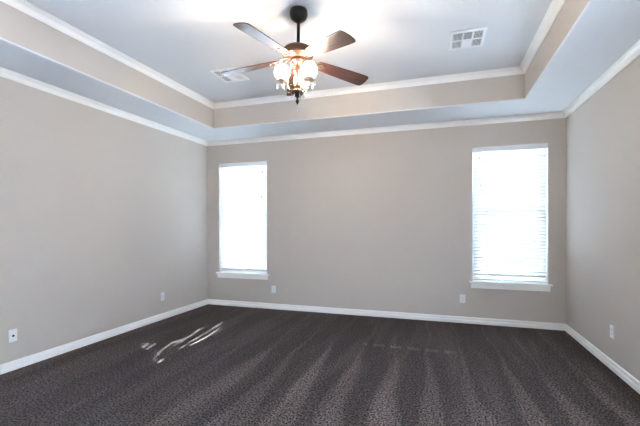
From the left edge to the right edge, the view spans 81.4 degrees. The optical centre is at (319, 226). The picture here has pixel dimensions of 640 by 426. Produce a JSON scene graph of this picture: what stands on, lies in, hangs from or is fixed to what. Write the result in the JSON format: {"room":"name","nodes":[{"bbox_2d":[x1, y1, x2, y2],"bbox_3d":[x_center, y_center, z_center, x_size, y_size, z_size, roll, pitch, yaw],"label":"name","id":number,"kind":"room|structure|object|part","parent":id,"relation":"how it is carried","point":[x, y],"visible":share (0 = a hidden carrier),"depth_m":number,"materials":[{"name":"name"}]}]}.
{"room":"empty bedroom","nodes":[
{"label":"empty bedroom","id":0,"kind":"room"},
{"bbox_2d":[0,77,207,364],"bbox_3d":[-2.918,-0.293,3.513,0.160,3.256,5.979,0,0,18],"label":"wall","id":1,"kind":"structure","parent":0,"point":[103,214],"depth_m":4.19,"materials":[{"name":"beige paint"}]},
{"bbox_2d":[9,328,16,342],"bbox_3d":[-2.845,1.015,3.448,0.016,0.116,0.072,0,0,18],"label":"cable plate","id":2,"kind":"object","parent":1,"relation":"attached to","point":[12,333],"visible":1,"depth_m":3.44,"materials":[{"name":"white plastic"}]},
{"bbox_2d":[0,299,207,374],"bbox_3d":[-2.831,1.292,3.489,0.017,0.086,5.979,0,0,18],"label":"baseboard","id":3,"kind":"structure","parent":1,"relation":"attached to","point":[31,359],"depth_m":4.17,"materials":[{"name":"white paint"}]},
{"bbox_2d":[0,67,207,145],"bbox_3d":[-2.816,-1.383,3.477,0.060,0.064,5.979,0,0,18],"label":"trim","id":4,"kind":"structure","parent":1,"relation":"attached to","point":[5,73],"depth_m":4.17,"materials":[{"name":"white paint"}]},
{"bbox_2d":[0,0,639,140],"bbox_3d":[-0.332,-1.656,2.668,5.446,0.476,6.139,0,0,18],"label":"ceiling","id":5,"kind":"structure","parent":0,"point":[182,41],"depth_m":3.63,"materials":[{"name":"white paint"}]},
{"bbox_2d":[0,0,214,108],"bbox_3d":[-2.113,-1.739,3.642,0.063,0.067,3.771,0,0,18],"label":"trim","id":6,"kind":"structure","parent":5,"relation":"attached to","point":[23,6],"depth_m":3.57,"materials":[{"name":"white paint"}]},
{"bbox_2d":[210,67,248,82],"bbox_3d":[-1.059,-1.771,4.368,0.315,0.012,0.355,0,0,16],"label":"ceiling vent","id":7,"kind":"object","parent":5,"relation":"in","point":[238,77],"visible":0.82,"depth_m":4.39,"materials":[{"name":"white metal"}]},
{"bbox_3d":[-0.951,-1.769,4.418,0.075,0.007,0.142,0,0,16],"label":"louver panel","id":8,"kind":"part","parent":7,"relation":"part of","materials":[{"name":"white metal"}]},
{"bbox_2d":[221,5,367,110],"bbox_3d":[-0.237,-1.360,3.058,1.229,0.833,1.282,1,0,18],"label":"ceiling fan","id":9,"kind":"object","parent":5,"relation":"hanging from","point":[297,53],"visible":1,"depth_m":3.01,"materials":[{"name":"brown wood"}]},
{"bbox_3d":[-0.595,-1.336,3.152,0.495,0.006,0.150,-7,10,13],"label":"blade","id":10,"kind":"part","parent":9,"relation":"part of","materials":[{"name":"brown wood"}]},
{"bbox_3d":[-0.413,-1.361,2.700,0.150,0.006,0.495,15,8,32],"label":"blade","id":11,"kind":"part","parent":9,"relation":"part of","materials":[{"name":"brown wood"}]},
{"bbox_3d":[-0.258,-1.125,3.035,0.114,0.082,0.011,0,0,-17],"label":"lamp arm","id":12,"kind":"part","parent":9,"relation":"part of","materials":[{"name":"silver metal"}]},
{"bbox_3d":[-0.234,-1.335,3.478,0.150,0.006,0.495,-11,-5,-8],"label":"blade","id":13,"kind":"part","parent":9,"relation":"part of","materials":[{"name":"brown wood"}]},
{"bbox_3d":[0.061,-1.323,2.710,0.150,0.006,0.495,16,-1,-36],"label":"blade","id":14,"kind":"part","parent":9,"relation":"part of","materials":[{"name":"brown wood"}]},
{"bbox_3d":[0.193,-1.334,3.256,0.495,0.006,0.150,6,-14,-28],"label":"blade","id":15,"kind":"part","parent":9,"relation":"part of","materials":[{"name":"brown wood"}]},
{"bbox_2d":[214,66,523,108],"bbox_3d":[0.364,-1.747,4.787,4.067,0.067,0.063,0,0,18],"label":"trim","id":16,"kind":"structure","parent":5,"relation":"attached to","point":[509,71],"depth_m":4.65,"materials":[{"name":"white paint"}]},
{"bbox_2d":[449,27,487,50],"bbox_3d":[1.399,-1.774,3.536,0.315,0.012,0.355,0,0,17],"label":"ceiling vent","id":17,"kind":"object","parent":5,"relation":"in","point":[471,38],"visible":1,"depth_m":3.52,"materials":[{"name":"white metal"}]},
{"bbox_3d":[1.336,-1.772,3.636,0.075,0.007,0.142,0,0,17],"label":"louver panel","id":18,"kind":"part","parent":17,"relation":"part of","materials":[{"name":"white metal"}]},
{"bbox_3d":[1.291,-1.772,3.487,0.075,0.007,0.142,0,0,17],"label":"louver panel","id":19,"kind":"part","parent":17,"relation":"part of","materials":[{"name":"white metal"}]},
{"bbox_3d":[1.422,-1.772,3.611,0.072,0.005,0.136,0,0,17],"label":"louver panel","id":20,"kind":"part","parent":17,"relation":"part of","materials":[{"name":"white metal"}]},
{"bbox_3d":[1.508,-1.773,3.584,0.075,0.007,0.142,0,0,17],"label":"louver panel","id":21,"kind":"part","parent":17,"relation":"part of","materials":[{"name":"white metal"}]},
{"bbox_3d":[1.463,-1.772,3.435,0.075,0.007,0.142,0,0,17],"label":"louver panel","id":22,"kind":"part","parent":17,"relation":"part of","materials":[{"name":"white metal"}]},
{"bbox_2d":[520,0,565,73],"bbox_3d":[1.695,-1.744,2.405,0.063,0.067,3.771,0,0,18],"label":"trim","id":23,"kind":"structure","parent":5,"relation":"attached to","point":[555,6],"depth_m":3.34,"materials":[{"name":"white paint"}]},
{"bbox_2d":[0,304,639,425],"bbox_3d":[-0.325,1.391,2.675,5.286,0.120,5.979,0,0,18],"label":"floor","id":24,"kind":"structure","parent":0,"point":[209,364],"depth_m":3.28,"materials":[{"name":"carpet"}]},
{"bbox_2d":[207,118,565,323],"bbox_3d":[0.620,-0.305,5.590,5.606,3.256,0.160,0,0,18],"label":"wall","id":25,"kind":"structure","parent":0,"point":[383,221],"depth_m":5.41,"materials":[{"name":"beige paint"}]},
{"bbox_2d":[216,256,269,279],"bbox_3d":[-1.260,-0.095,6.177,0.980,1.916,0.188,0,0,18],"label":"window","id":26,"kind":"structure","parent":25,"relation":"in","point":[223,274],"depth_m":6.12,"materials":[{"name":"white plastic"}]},
{"bbox_3d":[-1.268,0.782,6.148,0.980,0.022,0.123,0,0,18],"label":"sill","id":27,"kind":"part","parent":26,"relation":"part of","materials":[{"name":"white paint"}]},
{"bbox_2d":[219,161,266,272],"bbox_3d":[-1.267,-0.148,6.155,0.884,1.804,0.067,0,0,18],"label":"window blind","id":28,"kind":"object","parent":25,"relation":"attached to","point":[243,185],"visible":1,"depth_m":6.16,"materials":[{"name":"white plastic"}]},
{"bbox_3d":[-1.263,0.745,6.164,0.872,0.018,0.048,0,0,18],"label":"rail","id":29,"kind":"part","parent":28,"relation":"part of","materials":[{"name":"white plastic"}]},
{"bbox_3d":[-0.959,-0.136,6.062,0.002,1.743,0.054,0,0,18],"label":"ladder cord","id":30,"kind":"part","parent":28,"relation":"part of","materials":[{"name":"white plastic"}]},
{"bbox_3d":[-0.948,-0.750,6.024,0.003,0.515,0.002,0,0,42],"label":"pull cord","id":31,"kind":"part","parent":28,"relation":"part of","materials":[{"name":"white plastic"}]},
{"bbox_2d":[207,112,564,145],"bbox_3d":[0.584,-1.395,5.483,5.286,0.064,0.060,0,0,18],"label":"trim","id":32,"kind":"structure","parent":25,"relation":"attached to","point":[556,115],"depth_m":5.31,"materials":[{"name":"white paint"}]},
{"bbox_2d":[208,299,565,330],"bbox_3d":[0.596,1.280,5.510,5.286,0.086,0.017,0,0,18],"label":"baseboard","id":33,"kind":"structure","parent":25,"relation":"attached to","point":[416,316],"depth_m":5.33,"materials":[{"name":"white paint"}]},
{"bbox_2d":[460,294,464,302],"bbox_3d":[1.945,0.991,5.074,0.072,0.116,0.010,0,0,18],"label":"wall outlet","id":34,"kind":"object","parent":25,"relation":"attached to","point":[462,297],"visible":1,"depth_m":5.07,"materials":[{"name":"white plastic"}]},
{"bbox_2d":[469,149,552,291],"bbox_3d":[2.511,-0.116,4.951,0.984,1.904,0.188,0,0,18],"label":"window","id":35,"kind":"structure","parent":25,"relation":"in","point":[485,284],"depth_m":4.91,"materials":[{"name":"white plastic"}]},
{"bbox_3d":[2.527,0.267,4.997,0.830,0.893,0.024,0,0,18],"label":"sash","id":36,"kind":"part","parent":35,"relation":"part of","materials":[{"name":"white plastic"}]},
{"bbox_2d":[473,143,547,282],"bbox_3d":[2.504,-0.170,4.929,0.888,1.792,0.067,0,0,18],"label":"window blind","id":37,"kind":"object","parent":35,"relation":"attached to","point":[509,181],"visible":1,"depth_m":4.93,"materials":[{"name":"white plastic"}]},
{"bbox_3d":[2.198,-0.157,5.036,0.002,1.731,0.054,0,0,18],"label":"ladder cord","id":38,"kind":"part","parent":37,"relation":"part of","materials":[{"name":"white fabric"}]},
{"bbox_3d":[2.508,0.717,4.938,0.876,0.018,0.048,0,0,18],"label":"rail","id":39,"kind":"part","parent":37,"relation":"part of","materials":[{"name":"white plastic"}]},
{"bbox_3d":[2.503,0.755,4.922,0.984,0.022,0.123,0,0,18],"label":"sill","id":40,"kind":"part","parent":35,"relation":"part of","materials":[{"name":"white paint"}]},
{"bbox_2d":[566,55,639,380],"bbox_3d":[2.261,-0.300,1.829,0.160,3.256,5.979,0,0,18],"label":"wall","id":41,"kind":"structure","parent":0,"point":[603,133],"depth_m":3.57,"materials":[{"name":"beige paint"}]},
{"bbox_2d":[562,40,639,117],"bbox_3d":[2.154,-1.390,1.861,0.060,0.064,5.979,0,0,18],"label":"trim","id":42,"kind":"structure","parent":41,"relation":"attached to","point":[633,52],"depth_m":3.48,"materials":[{"name":"white paint"}]},
{"bbox_2d":[565,324,639,393],"bbox_3d":[2.180,1.285,1.860,0.017,0.086,5.979,0,0,18],"label":"baseboard","id":43,"kind":"structure","parent":41,"relation":"attached to","point":[618,370],"depth_m":3.52,"materials":[{"name":"white paint"}]},
{"bbox_2d":[610,325,613,338],"bbox_3d":[2.694,0.976,3.434,0.010,0.116,0.072,0,0,18],"label":"wall outlet","id":44,"kind":"object","parent":41,"relation":"attached to","point":[611,326],"visible":1,"depth_m":3.42,"materials":[{"name":"white plastic"}]},
{"label":"outside","id":45,"kind":"structure","parent":0,"visible":0},
{"bbox_2d":[234,250,535,274],"bbox_3d":[0.004,1.762,0.004,60.000,0.150,60.000,0,0,18],"label":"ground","id":46,"kind":"structure","parent":45,"point":[526,250],"depth_m":15.93,"materials":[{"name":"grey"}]}
]}

